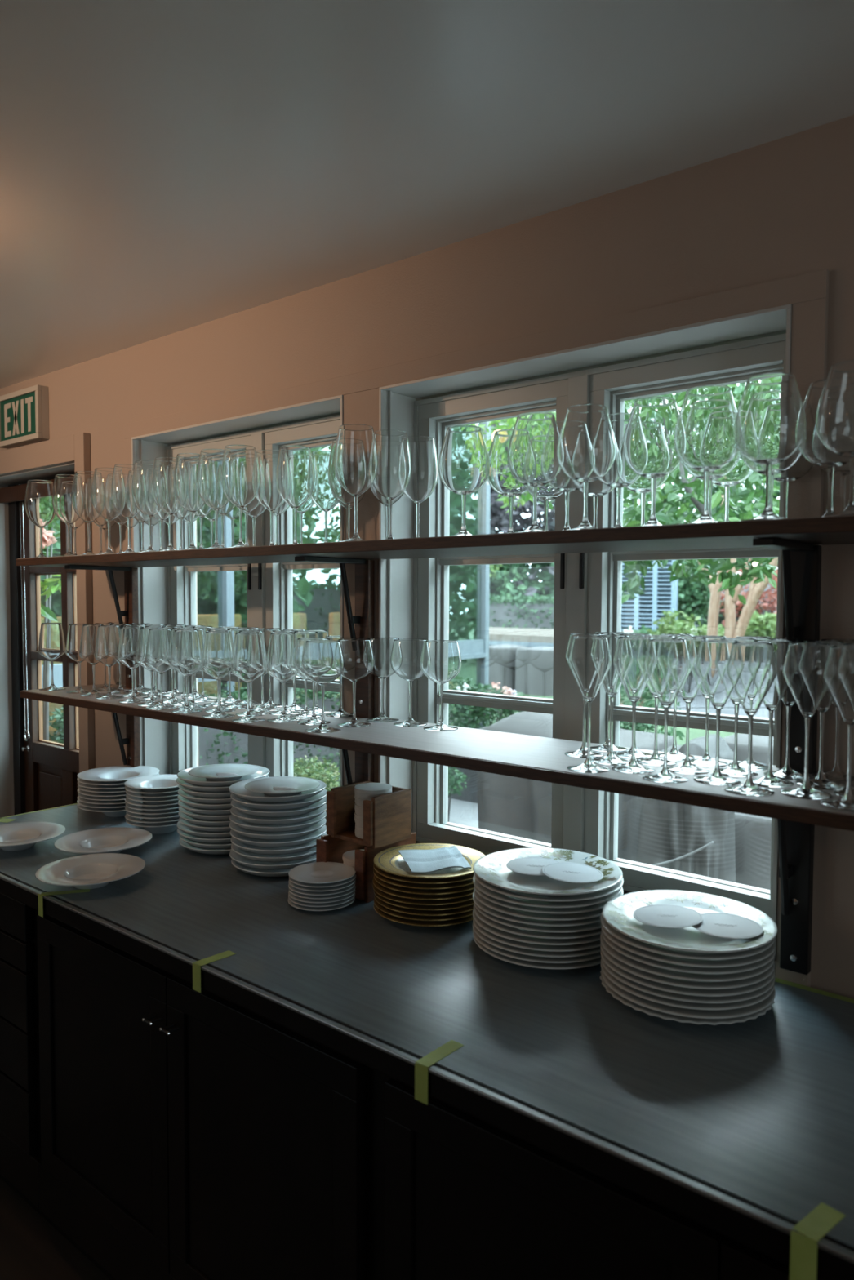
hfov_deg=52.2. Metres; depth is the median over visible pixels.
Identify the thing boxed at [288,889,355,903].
saucer
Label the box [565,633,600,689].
bowl
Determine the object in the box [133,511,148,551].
wine glass
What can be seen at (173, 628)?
rim
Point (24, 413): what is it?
exit sign
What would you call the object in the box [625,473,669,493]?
bowl
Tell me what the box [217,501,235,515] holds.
bowl
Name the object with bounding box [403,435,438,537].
wine glass
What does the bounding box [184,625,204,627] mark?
bowl
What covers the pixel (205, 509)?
bowl
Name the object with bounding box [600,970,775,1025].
dinner plate
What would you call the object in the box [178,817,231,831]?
dinner plate
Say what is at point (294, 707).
wine glass
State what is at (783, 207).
wall
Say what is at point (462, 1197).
base cabinet
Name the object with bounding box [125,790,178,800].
plate
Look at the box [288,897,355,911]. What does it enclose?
saucer
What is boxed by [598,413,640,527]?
wine glass
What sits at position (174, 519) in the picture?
bowl
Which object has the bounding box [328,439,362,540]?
wine glass
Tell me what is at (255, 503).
bowl
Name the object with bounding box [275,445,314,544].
wine glass
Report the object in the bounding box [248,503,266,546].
wine glass
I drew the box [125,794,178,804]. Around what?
plate
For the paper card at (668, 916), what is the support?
on the dinner plate at (618, 912)
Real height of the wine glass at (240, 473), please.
0.245 m
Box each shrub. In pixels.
[39,514,61,741]
[293,755,340,791]
[448,674,500,728]
[448,766,468,817]
[477,682,518,724]
[502,688,524,717]
[619,684,679,731]
[619,695,684,740]
[623,624,656,633]
[646,608,724,635]
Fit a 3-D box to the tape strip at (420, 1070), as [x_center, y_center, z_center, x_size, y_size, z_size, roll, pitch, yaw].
[0.019,0.644,1.302,0.026,0.056,0.085,3,4,39]
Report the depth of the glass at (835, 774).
1.46 m
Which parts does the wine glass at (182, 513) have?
stem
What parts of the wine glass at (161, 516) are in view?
stem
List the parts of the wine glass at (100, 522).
stem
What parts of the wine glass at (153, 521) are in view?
stem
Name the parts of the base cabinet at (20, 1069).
drawer, drawer, drawer, drawer, drawer, kick rail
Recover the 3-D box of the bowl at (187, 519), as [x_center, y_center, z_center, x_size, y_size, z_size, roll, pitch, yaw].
[-0.696,-0.416,2.554,0.092,0.147,0.092,1,3,16]
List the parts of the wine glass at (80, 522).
stem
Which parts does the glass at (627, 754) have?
stem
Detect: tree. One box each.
[40,423,478,781]
[467,382,779,604]
[489,399,635,595]
[489,504,502,579]
[489,563,540,603]
[490,411,777,637]
[501,529,554,598]
[541,382,779,577]
[677,559,711,629]
[707,557,777,626]
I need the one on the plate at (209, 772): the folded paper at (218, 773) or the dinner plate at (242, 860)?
the folded paper at (218, 773)
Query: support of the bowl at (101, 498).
on the wine glass at (101, 498)
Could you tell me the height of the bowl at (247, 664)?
0.121 m
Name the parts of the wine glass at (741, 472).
stem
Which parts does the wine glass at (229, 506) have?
stem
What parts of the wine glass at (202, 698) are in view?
stem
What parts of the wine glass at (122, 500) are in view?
stem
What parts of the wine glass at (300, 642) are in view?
stem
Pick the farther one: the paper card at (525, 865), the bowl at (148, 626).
the bowl at (148, 626)
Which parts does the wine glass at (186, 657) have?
stem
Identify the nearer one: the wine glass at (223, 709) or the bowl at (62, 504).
the wine glass at (223, 709)
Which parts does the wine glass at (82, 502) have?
stem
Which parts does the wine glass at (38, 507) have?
stem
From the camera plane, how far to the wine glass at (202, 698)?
2.50 m
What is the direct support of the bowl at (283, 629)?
on the wine glass at (294, 707)
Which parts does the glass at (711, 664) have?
stem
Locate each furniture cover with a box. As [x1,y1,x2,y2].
[488,644,527,691]
[515,646,553,696]
[636,733,735,882]
[723,733,773,764]
[734,812,771,889]
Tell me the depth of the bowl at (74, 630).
2.67 m
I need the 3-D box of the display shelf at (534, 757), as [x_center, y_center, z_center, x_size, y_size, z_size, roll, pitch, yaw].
[0.156,0.225,1.762,3.480,0.023,0.302,3,4,39]
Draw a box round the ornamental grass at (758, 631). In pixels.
[722,609,776,638]
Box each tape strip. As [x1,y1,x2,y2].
[0,803,77,818]
[0,817,15,822]
[37,888,89,917]
[192,950,235,992]
[414,1040,463,1105]
[789,1202,845,1279]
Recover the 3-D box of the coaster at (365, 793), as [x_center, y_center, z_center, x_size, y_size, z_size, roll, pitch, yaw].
[-0.123,0.341,1.992,0.086,0.004,0.086,3,4,39]
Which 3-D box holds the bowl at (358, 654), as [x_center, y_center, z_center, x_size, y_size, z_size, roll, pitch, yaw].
[-0.170,0.048,2.034,0.095,0.099,0.095,0,3,0]
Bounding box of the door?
[19,479,79,813]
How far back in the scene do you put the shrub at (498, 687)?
7.40 m
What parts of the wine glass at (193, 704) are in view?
stem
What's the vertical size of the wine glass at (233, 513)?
0.245 m
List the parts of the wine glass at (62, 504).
stem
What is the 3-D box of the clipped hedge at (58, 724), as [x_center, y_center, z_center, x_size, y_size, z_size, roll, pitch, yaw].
[-1.235,0.869,5.246,0.542,1.271,2.148,3,4,39]
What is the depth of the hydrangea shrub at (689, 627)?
11.69 m
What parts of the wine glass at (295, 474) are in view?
stem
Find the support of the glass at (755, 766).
on the display shelf at (534, 757)
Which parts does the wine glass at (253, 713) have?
stem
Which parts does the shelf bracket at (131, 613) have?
arm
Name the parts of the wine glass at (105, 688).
stem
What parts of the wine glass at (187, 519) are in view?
stem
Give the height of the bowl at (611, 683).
0.113 m
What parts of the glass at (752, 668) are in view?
stem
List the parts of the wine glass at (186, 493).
stem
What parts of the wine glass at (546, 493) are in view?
stem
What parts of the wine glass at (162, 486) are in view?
stem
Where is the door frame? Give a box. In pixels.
[0,479,54,814]
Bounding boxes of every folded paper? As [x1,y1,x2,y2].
[216,772,237,775]
[272,786,296,790]
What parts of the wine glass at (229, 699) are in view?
stem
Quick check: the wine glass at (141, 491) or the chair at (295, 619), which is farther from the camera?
the chair at (295, 619)
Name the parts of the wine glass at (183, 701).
stem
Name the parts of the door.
knob, raised panel, raised panel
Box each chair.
[40,616,63,742]
[197,613,241,696]
[293,613,339,755]
[328,612,340,694]
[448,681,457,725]
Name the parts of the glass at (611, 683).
stem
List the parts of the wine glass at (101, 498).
stem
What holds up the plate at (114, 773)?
on the plate at (91, 786)
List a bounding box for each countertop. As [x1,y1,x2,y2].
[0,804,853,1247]
[0,871,853,1279]
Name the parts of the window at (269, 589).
sash, sash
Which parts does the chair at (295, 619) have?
backrest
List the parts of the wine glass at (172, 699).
stem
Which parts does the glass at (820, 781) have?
stem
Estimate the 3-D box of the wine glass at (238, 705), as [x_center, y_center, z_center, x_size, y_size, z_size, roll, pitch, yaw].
[-0.507,0.076,2.352,0.082,0.212,0.082,-2,3,-32]
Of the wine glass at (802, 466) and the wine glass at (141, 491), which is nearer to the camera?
the wine glass at (802, 466)
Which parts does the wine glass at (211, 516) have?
stem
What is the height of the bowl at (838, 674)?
0.113 m
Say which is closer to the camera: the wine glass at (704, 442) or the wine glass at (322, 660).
the wine glass at (704, 442)
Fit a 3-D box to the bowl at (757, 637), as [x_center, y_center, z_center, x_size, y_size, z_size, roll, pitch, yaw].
[0.578,0.051,1.548,0.074,0.113,0.074,1,3,17]
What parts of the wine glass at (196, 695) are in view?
stem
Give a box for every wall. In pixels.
[0,115,853,999]
[694,583,777,627]
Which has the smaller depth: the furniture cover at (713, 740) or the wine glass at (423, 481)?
the wine glass at (423, 481)
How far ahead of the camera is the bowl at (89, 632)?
2.59 m
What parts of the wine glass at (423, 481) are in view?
stem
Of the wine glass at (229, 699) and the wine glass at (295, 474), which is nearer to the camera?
the wine glass at (295, 474)
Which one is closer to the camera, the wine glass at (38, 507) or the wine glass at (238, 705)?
the wine glass at (238, 705)
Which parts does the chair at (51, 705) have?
seat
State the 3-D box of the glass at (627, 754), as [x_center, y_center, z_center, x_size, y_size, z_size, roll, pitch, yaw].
[0.395,0.104,1.657,0.074,0.231,0.074,1,3,22]
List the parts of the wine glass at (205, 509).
stem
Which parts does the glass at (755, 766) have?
stem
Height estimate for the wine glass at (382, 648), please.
0.200 m
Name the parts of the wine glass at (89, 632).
stem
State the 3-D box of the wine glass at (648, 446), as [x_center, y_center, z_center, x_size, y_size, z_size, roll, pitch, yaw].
[0.380,-0.292,1.462,0.101,0.213,0.101,1,3,17]
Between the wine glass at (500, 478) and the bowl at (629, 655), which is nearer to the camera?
the bowl at (629, 655)
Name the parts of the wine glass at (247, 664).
stem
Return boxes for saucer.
[288,862,355,883]
[288,874,355,887]
[288,878,355,891]
[288,882,355,895]
[288,885,355,899]
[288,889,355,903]
[288,893,355,906]
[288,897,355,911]
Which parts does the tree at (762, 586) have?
crown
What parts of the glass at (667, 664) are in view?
stem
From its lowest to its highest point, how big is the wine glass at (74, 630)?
0.212 m
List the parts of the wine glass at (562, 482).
stem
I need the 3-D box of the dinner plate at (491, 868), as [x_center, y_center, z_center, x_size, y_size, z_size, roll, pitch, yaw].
[0.233,0.454,1.695,0.287,0.020,0.287,2,3,35]
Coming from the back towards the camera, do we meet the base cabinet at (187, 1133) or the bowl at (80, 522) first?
the bowl at (80, 522)
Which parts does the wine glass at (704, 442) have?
stem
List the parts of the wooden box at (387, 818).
post, panel, panel, post, panel, panel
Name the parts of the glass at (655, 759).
stem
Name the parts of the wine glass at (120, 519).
stem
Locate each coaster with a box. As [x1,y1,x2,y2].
[342,848,364,862]
[342,856,354,863]
[354,782,391,792]
[354,789,391,794]
[354,791,391,795]
[354,792,375,798]
[354,795,371,801]
[354,803,363,808]
[354,812,363,818]
[355,795,371,799]
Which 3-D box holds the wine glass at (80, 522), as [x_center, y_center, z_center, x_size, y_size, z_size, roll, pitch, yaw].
[-1.129,-0.380,2.793,0.092,0.245,0.092,-1,3,-18]
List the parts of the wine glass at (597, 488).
stem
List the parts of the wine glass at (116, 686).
stem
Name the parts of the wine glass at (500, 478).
stem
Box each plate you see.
[0,822,65,851]
[35,853,145,888]
[54,826,151,854]
[76,765,159,782]
[76,773,159,786]
[76,800,125,808]
[76,804,126,817]
[77,781,124,789]
[77,785,125,793]
[77,788,126,797]
[77,795,125,804]
[78,792,125,800]
[124,774,178,791]
[124,786,178,795]
[124,797,178,808]
[124,805,179,817]
[124,813,178,825]
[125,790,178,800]
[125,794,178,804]
[125,802,178,813]
[125,811,179,821]
[125,818,177,834]
[175,774,268,792]
[176,821,231,837]
[177,764,269,786]
[177,784,231,798]
[177,788,232,804]
[177,794,232,809]
[177,800,231,815]
[177,810,231,826]
[177,827,231,843]
[178,805,230,820]
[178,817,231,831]
[178,835,231,848]
[178,838,231,854]
[188,764,258,781]
[228,776,326,802]
[229,811,326,831]
[229,817,326,839]
[229,849,315,869]
[230,788,326,809]
[230,804,326,825]
[230,825,326,847]
[230,831,326,854]
[231,796,326,817]
[231,843,315,862]
[231,858,315,876]
[244,777,319,796]
[372,884,472,905]
[373,843,484,878]
[373,863,474,884]
[373,868,473,888]
[373,874,474,894]
[373,877,473,899]
[373,890,474,910]
[373,893,473,915]
[373,897,472,920]
[373,903,472,926]
[472,847,622,895]
[472,875,622,907]
[472,893,600,926]
[472,910,600,945]
[472,917,600,951]
[472,921,600,957]
[472,928,600,963]
[473,873,623,901]
[473,884,623,913]
[473,888,602,920]
[473,904,601,938]
[473,936,600,968]
[474,903,601,933]
[600,912,774,959]
[600,933,774,982]
[600,942,774,989]
[600,949,774,996]
[600,955,774,1003]
[600,960,774,1009]
[600,969,775,1018]
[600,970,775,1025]
[601,924,776,967]
[601,929,775,973]
[602,889,777,952]
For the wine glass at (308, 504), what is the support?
on the display shelf at (828, 530)
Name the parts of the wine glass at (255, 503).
stem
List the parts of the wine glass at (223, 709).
stem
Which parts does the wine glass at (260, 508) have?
stem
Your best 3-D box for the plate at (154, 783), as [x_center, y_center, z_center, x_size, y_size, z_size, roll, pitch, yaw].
[-0.774,0.428,2.532,0.198,0.038,0.198,2,3,35]
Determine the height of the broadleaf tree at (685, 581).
2.217 m
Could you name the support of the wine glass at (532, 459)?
on the display shelf at (828, 530)
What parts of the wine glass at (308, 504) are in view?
stem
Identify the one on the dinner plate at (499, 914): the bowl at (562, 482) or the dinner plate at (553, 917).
the dinner plate at (553, 917)
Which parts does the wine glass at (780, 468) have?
stem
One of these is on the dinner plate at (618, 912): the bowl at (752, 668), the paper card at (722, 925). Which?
the paper card at (722, 925)
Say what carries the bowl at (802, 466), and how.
on the wine glass at (802, 466)
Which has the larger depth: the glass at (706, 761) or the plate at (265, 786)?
the plate at (265, 786)
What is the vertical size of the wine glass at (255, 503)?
0.245 m
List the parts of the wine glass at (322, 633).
stem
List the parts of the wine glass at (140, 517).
stem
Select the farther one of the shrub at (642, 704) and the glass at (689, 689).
the shrub at (642, 704)
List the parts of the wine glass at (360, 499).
stem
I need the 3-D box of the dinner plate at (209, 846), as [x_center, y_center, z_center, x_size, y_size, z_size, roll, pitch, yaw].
[-0.548,0.535,2.378,0.245,0.024,0.245,2,3,35]
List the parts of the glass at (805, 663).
stem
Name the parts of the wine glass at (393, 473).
stem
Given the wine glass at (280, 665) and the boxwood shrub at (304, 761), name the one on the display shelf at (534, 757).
the wine glass at (280, 665)
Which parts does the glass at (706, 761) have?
stem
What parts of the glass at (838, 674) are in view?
stem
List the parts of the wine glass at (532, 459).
stem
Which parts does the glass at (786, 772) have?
stem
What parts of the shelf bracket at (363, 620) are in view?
arm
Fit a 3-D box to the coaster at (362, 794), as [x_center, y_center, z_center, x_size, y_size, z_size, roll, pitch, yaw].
[-0.122,0.345,1.991,0.086,0.004,0.086,3,4,39]
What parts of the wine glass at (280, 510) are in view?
stem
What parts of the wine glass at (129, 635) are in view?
stem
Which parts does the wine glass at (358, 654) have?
stem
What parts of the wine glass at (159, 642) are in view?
stem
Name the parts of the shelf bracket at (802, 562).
arm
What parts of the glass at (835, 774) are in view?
stem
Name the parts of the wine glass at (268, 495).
stem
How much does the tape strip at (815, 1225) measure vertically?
0.058 m
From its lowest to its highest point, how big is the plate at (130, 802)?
0.038 m
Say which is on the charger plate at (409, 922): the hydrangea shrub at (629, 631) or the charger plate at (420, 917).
the charger plate at (420, 917)
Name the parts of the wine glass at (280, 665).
stem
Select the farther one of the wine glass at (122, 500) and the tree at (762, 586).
the tree at (762, 586)
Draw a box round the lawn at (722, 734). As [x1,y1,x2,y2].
[488,688,734,745]
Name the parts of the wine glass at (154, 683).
stem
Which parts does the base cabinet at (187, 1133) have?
door, kick rail, handle, handle, door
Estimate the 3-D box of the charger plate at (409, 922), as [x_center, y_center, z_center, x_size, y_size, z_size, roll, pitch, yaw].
[0.008,0.579,1.883,0.246,0.019,0.246,-2,4,-42]
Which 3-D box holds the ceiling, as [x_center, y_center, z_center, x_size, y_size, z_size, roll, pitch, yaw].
[-1.632,-0.908,0.407,8.100,0.150,5.040,3,4,39]
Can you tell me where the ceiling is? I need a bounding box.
[0,0,853,388]
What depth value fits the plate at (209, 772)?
2.36 m
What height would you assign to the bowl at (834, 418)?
0.128 m
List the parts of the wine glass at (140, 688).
stem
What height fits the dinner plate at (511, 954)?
0.020 m
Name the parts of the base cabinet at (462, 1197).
door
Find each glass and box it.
[24,480,55,557]
[37,622,66,690]
[52,474,79,556]
[65,623,91,693]
[70,518,84,555]
[71,471,99,555]
[79,624,106,696]
[91,467,119,554]
[93,515,107,554]
[94,622,117,691]
[94,625,124,699]
[102,520,115,552]
[106,623,132,693]
[109,622,125,688]
[111,463,140,553]
[113,514,127,552]
[117,626,147,702]
[121,624,149,697]
[123,517,139,528]
[127,622,151,691]
[131,460,160,552]
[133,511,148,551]
[135,627,167,706]
[141,623,168,693]
[142,625,170,699]
[144,628,177,709]
[145,516,159,546]
[151,457,182,551]
[152,510,168,551]
[158,626,182,702]
[162,624,188,695]
[163,515,178,535]
[168,626,199,706]
[170,629,203,713]
[172,506,190,550]
[173,453,204,550]
[177,628,208,709]
[181,625,208,697]
[182,513,198,546]
[188,626,216,702]
[193,503,212,549]
[196,448,229,549]
[201,631,235,718]
[203,627,233,706]
[204,509,220,546]
[204,629,235,712]
[217,501,235,547]
[218,626,244,702]
[221,444,259,547]
[224,628,253,709]
[225,506,239,546]
[231,631,265,722]
[234,627,261,705]
[235,630,266,715]
[236,497,259,546]
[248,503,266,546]
[250,629,277,711]
[255,449,284,545]
[255,628,282,707]
[266,632,299,722]
[268,630,299,715]
[269,502,289,545]
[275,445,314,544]
[279,629,309,711]
[289,631,321,718]
[290,497,314,543]
[293,637,330,724]
[301,630,331,714]
[302,640,344,733]
[310,450,337,542]
[324,635,352,717]
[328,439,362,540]
[330,488,365,538]
[333,423,377,542]
[337,638,374,727]
[366,637,399,722]
[369,483,403,539]
[373,429,411,539]
[390,638,426,726]
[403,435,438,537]
[420,640,462,731]
[438,425,489,536]
[487,428,530,533]
[507,412,560,533]
[527,484,564,530]
[547,420,582,529]
[556,404,615,529]
[564,633,603,758]
[567,636,611,773]
[577,479,614,528]
[590,631,626,752]
[591,635,630,764]
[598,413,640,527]
[611,636,654,773]
[613,633,652,758]
[622,396,681,525]
[625,473,669,525]
[635,635,676,766]
[642,639,690,783]
[658,634,694,760]
[667,636,709,774]
[674,385,737,524]
[681,448,740,517]
[689,635,728,767]
[693,639,740,785]
[712,456,753,521]
[712,637,758,777]
[724,641,777,795]
[728,636,770,770]
[733,373,806,520]
[739,448,801,511]
[745,640,794,787]
[764,638,810,779]
[773,402,813,518]
[779,642,832,799]
[795,640,845,789]
[798,378,849,515]
[812,639,853,782]
[815,360,853,516]
[818,462,850,511]
[820,645,853,811]
[833,643,853,796]
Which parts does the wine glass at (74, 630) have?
stem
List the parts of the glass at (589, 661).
stem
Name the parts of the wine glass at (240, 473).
stem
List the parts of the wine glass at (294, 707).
stem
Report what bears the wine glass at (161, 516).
on the display shelf at (828, 530)
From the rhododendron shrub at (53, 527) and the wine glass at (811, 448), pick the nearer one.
the wine glass at (811, 448)
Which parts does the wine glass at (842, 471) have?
stem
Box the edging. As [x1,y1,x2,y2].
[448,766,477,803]
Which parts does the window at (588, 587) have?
sash, sash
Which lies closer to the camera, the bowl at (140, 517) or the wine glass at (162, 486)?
the wine glass at (162, 486)
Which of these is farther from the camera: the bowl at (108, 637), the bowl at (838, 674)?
the bowl at (108, 637)
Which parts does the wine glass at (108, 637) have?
stem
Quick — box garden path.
[657,690,774,718]
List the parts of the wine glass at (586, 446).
stem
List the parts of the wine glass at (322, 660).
stem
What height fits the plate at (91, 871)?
0.038 m
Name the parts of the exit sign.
panel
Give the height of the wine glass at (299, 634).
0.212 m
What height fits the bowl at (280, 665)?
0.121 m
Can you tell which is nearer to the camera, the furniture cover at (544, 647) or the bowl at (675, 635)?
the bowl at (675, 635)
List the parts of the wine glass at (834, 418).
stem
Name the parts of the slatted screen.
post, post, post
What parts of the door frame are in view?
bead chain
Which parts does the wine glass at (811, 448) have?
stem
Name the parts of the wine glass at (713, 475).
stem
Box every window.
[165,414,340,819]
[412,333,786,919]
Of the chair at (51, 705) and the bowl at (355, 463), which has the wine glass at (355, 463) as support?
the bowl at (355, 463)
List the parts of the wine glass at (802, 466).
stem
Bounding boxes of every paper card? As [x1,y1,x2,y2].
[506,857,559,875]
[541,862,603,883]
[632,904,702,928]
[692,912,763,938]
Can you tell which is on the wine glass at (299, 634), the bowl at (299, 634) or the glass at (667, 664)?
the bowl at (299, 634)
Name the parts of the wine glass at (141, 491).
stem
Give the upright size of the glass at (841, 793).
0.231 m
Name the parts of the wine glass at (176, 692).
stem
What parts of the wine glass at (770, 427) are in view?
stem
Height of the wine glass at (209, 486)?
0.245 m
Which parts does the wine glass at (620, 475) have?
stem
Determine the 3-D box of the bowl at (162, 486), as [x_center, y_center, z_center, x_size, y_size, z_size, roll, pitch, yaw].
[-0.679,-0.403,2.302,0.092,0.147,0.092,1,3,19]
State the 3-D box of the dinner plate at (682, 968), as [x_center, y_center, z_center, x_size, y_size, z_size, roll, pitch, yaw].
[0.445,0.519,1.496,0.285,0.020,0.285,2,3,34]
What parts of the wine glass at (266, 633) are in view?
stem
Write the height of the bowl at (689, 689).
0.113 m
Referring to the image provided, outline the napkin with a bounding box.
[398,845,471,873]
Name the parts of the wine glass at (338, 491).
stem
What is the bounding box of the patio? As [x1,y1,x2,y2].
[448,798,478,828]
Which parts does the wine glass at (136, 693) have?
stem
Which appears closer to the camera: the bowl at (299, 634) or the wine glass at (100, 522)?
the bowl at (299, 634)
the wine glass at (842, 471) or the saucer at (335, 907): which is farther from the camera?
the saucer at (335, 907)
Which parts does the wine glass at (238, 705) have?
stem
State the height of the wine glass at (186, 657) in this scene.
0.212 m
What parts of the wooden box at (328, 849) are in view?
post, panel, post, panel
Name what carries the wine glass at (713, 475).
on the display shelf at (828, 530)
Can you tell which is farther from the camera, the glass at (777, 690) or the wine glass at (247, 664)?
the wine glass at (247, 664)
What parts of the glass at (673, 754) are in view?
stem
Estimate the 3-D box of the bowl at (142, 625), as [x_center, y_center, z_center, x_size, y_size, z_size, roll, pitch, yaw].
[-0.877,0.015,2.622,0.082,0.121,0.082,-1,3,-20]
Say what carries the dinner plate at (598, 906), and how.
on the dinner plate at (553, 917)
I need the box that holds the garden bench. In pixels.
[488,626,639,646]
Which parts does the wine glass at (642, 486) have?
stem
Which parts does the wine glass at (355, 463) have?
stem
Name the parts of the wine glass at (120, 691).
stem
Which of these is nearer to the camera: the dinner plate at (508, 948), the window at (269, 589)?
the dinner plate at (508, 948)
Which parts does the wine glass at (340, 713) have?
stem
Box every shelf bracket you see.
[64,564,140,767]
[294,555,374,784]
[752,537,822,974]
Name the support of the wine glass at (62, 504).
on the display shelf at (828, 530)
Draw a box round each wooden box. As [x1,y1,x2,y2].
[315,831,415,902]
[326,780,411,848]
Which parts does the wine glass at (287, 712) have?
stem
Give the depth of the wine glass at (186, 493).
2.20 m
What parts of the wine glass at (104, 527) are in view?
stem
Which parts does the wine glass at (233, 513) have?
stem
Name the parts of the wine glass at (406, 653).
stem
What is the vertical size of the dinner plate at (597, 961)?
0.020 m
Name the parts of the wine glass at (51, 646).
stem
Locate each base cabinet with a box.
[0,893,62,1235]
[36,913,379,1279]
[379,1072,817,1279]
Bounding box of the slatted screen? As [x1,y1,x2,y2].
[621,560,678,634]
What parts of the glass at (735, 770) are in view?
stem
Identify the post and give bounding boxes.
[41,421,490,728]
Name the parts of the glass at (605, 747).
stem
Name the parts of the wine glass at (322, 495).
stem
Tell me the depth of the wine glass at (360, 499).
2.12 m
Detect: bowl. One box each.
[24,480,55,528]
[37,622,65,661]
[52,474,79,524]
[65,623,88,662]
[70,518,84,528]
[71,471,99,523]
[79,624,103,665]
[91,467,119,521]
[93,515,107,526]
[94,622,114,625]
[94,625,120,666]
[102,520,115,529]
[109,623,129,663]
[111,463,140,519]
[113,514,127,524]
[117,626,142,669]
[124,624,145,627]
[130,622,148,624]
[131,460,160,517]
[133,511,148,522]
[135,627,162,671]
[144,623,164,626]
[144,628,173,674]
[145,516,159,526]
[145,625,165,627]
[151,457,182,515]
[152,510,168,520]
[161,626,180,669]
[163,515,178,524]
[164,624,184,626]
[170,629,202,676]
[172,506,190,519]
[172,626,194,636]
[173,453,204,513]
[181,628,204,674]
[182,513,198,523]
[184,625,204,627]
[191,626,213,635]
[193,503,212,517]
[196,448,229,511]
[201,631,232,679]
[204,509,220,521]
[206,627,228,631]
[208,629,233,648]
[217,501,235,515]
[218,626,239,628]
[221,444,259,508]
[225,506,239,519]
[227,628,249,643]
[231,631,265,683]
[236,497,259,513]
[237,627,258,630]
[239,630,266,669]
[248,503,266,517]
[250,629,273,675]
[255,449,284,511]
[258,628,280,630]
[266,632,298,683]
[269,502,289,515]
[271,630,295,632]
[275,445,314,508]
[283,629,305,631]
[290,497,314,514]
[293,631,318,679]
[293,637,330,679]
[302,640,344,685]
[305,630,328,638]
[310,450,337,511]
[324,635,350,640]
[328,439,362,505]
[330,488,365,509]
[333,423,377,497]
[337,638,374,681]
[366,637,399,679]
[369,483,403,506]
[373,429,411,500]
[390,638,426,681]
[403,435,438,503]
[420,640,462,684]
[438,425,489,494]
[487,428,530,497]
[507,412,560,487]
[527,484,564,500]
[547,420,582,492]
[556,404,615,482]
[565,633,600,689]
[568,636,611,702]
[577,479,614,497]
[595,631,624,635]
[596,635,628,697]
[598,413,640,488]
[613,636,652,702]
[619,633,651,636]
[622,396,681,478]
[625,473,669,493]
[641,635,674,697]
[644,639,690,708]
[660,634,692,694]
[671,636,706,702]
[674,385,737,471]
[681,448,740,479]
[692,635,725,698]
[695,639,738,709]
[712,456,753,486]
[720,637,755,704]
[726,641,777,715]
[733,373,806,465]
[736,636,770,639]
[739,448,801,475]
[754,640,791,711]
[772,638,808,706]
[773,402,813,482]
[782,642,831,717]
[798,378,849,467]
[804,640,844,712]
[815,360,853,457]
[818,462,850,475]
[821,639,853,707]
[823,645,853,724]
[843,643,853,645]
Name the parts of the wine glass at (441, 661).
stem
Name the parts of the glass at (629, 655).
stem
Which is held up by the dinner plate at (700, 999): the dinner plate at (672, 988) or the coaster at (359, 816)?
the dinner plate at (672, 988)
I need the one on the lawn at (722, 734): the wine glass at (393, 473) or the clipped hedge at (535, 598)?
the clipped hedge at (535, 598)
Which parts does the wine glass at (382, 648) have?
stem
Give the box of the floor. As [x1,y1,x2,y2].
[0,1177,110,1279]
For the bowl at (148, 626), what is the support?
on the wine glass at (156, 695)
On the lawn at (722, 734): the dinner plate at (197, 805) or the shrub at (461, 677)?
the shrub at (461, 677)
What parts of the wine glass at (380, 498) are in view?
stem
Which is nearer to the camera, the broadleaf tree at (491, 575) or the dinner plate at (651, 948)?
the dinner plate at (651, 948)
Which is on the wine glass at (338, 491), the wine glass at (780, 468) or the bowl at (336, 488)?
the bowl at (336, 488)
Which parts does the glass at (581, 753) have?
stem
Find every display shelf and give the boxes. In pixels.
[15,515,853,567]
[19,683,853,831]
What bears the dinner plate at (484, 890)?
on the dinner plate at (598, 906)
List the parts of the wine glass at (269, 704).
stem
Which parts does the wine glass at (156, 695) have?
stem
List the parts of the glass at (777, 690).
stem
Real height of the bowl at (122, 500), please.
0.147 m
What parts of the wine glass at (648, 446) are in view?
stem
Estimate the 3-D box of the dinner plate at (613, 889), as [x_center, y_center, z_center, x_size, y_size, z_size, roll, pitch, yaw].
[0.235,0.465,1.695,0.287,0.020,0.287,2,4,38]
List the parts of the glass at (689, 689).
stem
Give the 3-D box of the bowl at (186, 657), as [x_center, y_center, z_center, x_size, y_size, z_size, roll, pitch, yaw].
[-0.622,0.034,2.256,0.082,0.121,0.082,1,3,11]
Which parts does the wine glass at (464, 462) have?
stem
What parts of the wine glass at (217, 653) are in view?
stem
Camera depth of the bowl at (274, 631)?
2.21 m
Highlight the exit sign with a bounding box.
[0,384,48,448]
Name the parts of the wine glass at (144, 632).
stem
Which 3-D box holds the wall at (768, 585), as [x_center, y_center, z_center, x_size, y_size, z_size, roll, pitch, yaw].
[5.941,-0.215,14.398,5.979,1.670,0.200,3,4,39]
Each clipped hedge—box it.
[48,683,340,787]
[488,592,554,647]
[696,600,760,635]
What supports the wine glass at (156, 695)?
on the display shelf at (534, 757)
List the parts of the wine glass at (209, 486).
stem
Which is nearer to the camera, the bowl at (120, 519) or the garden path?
the bowl at (120, 519)
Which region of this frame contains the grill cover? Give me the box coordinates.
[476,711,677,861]
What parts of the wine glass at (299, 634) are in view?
stem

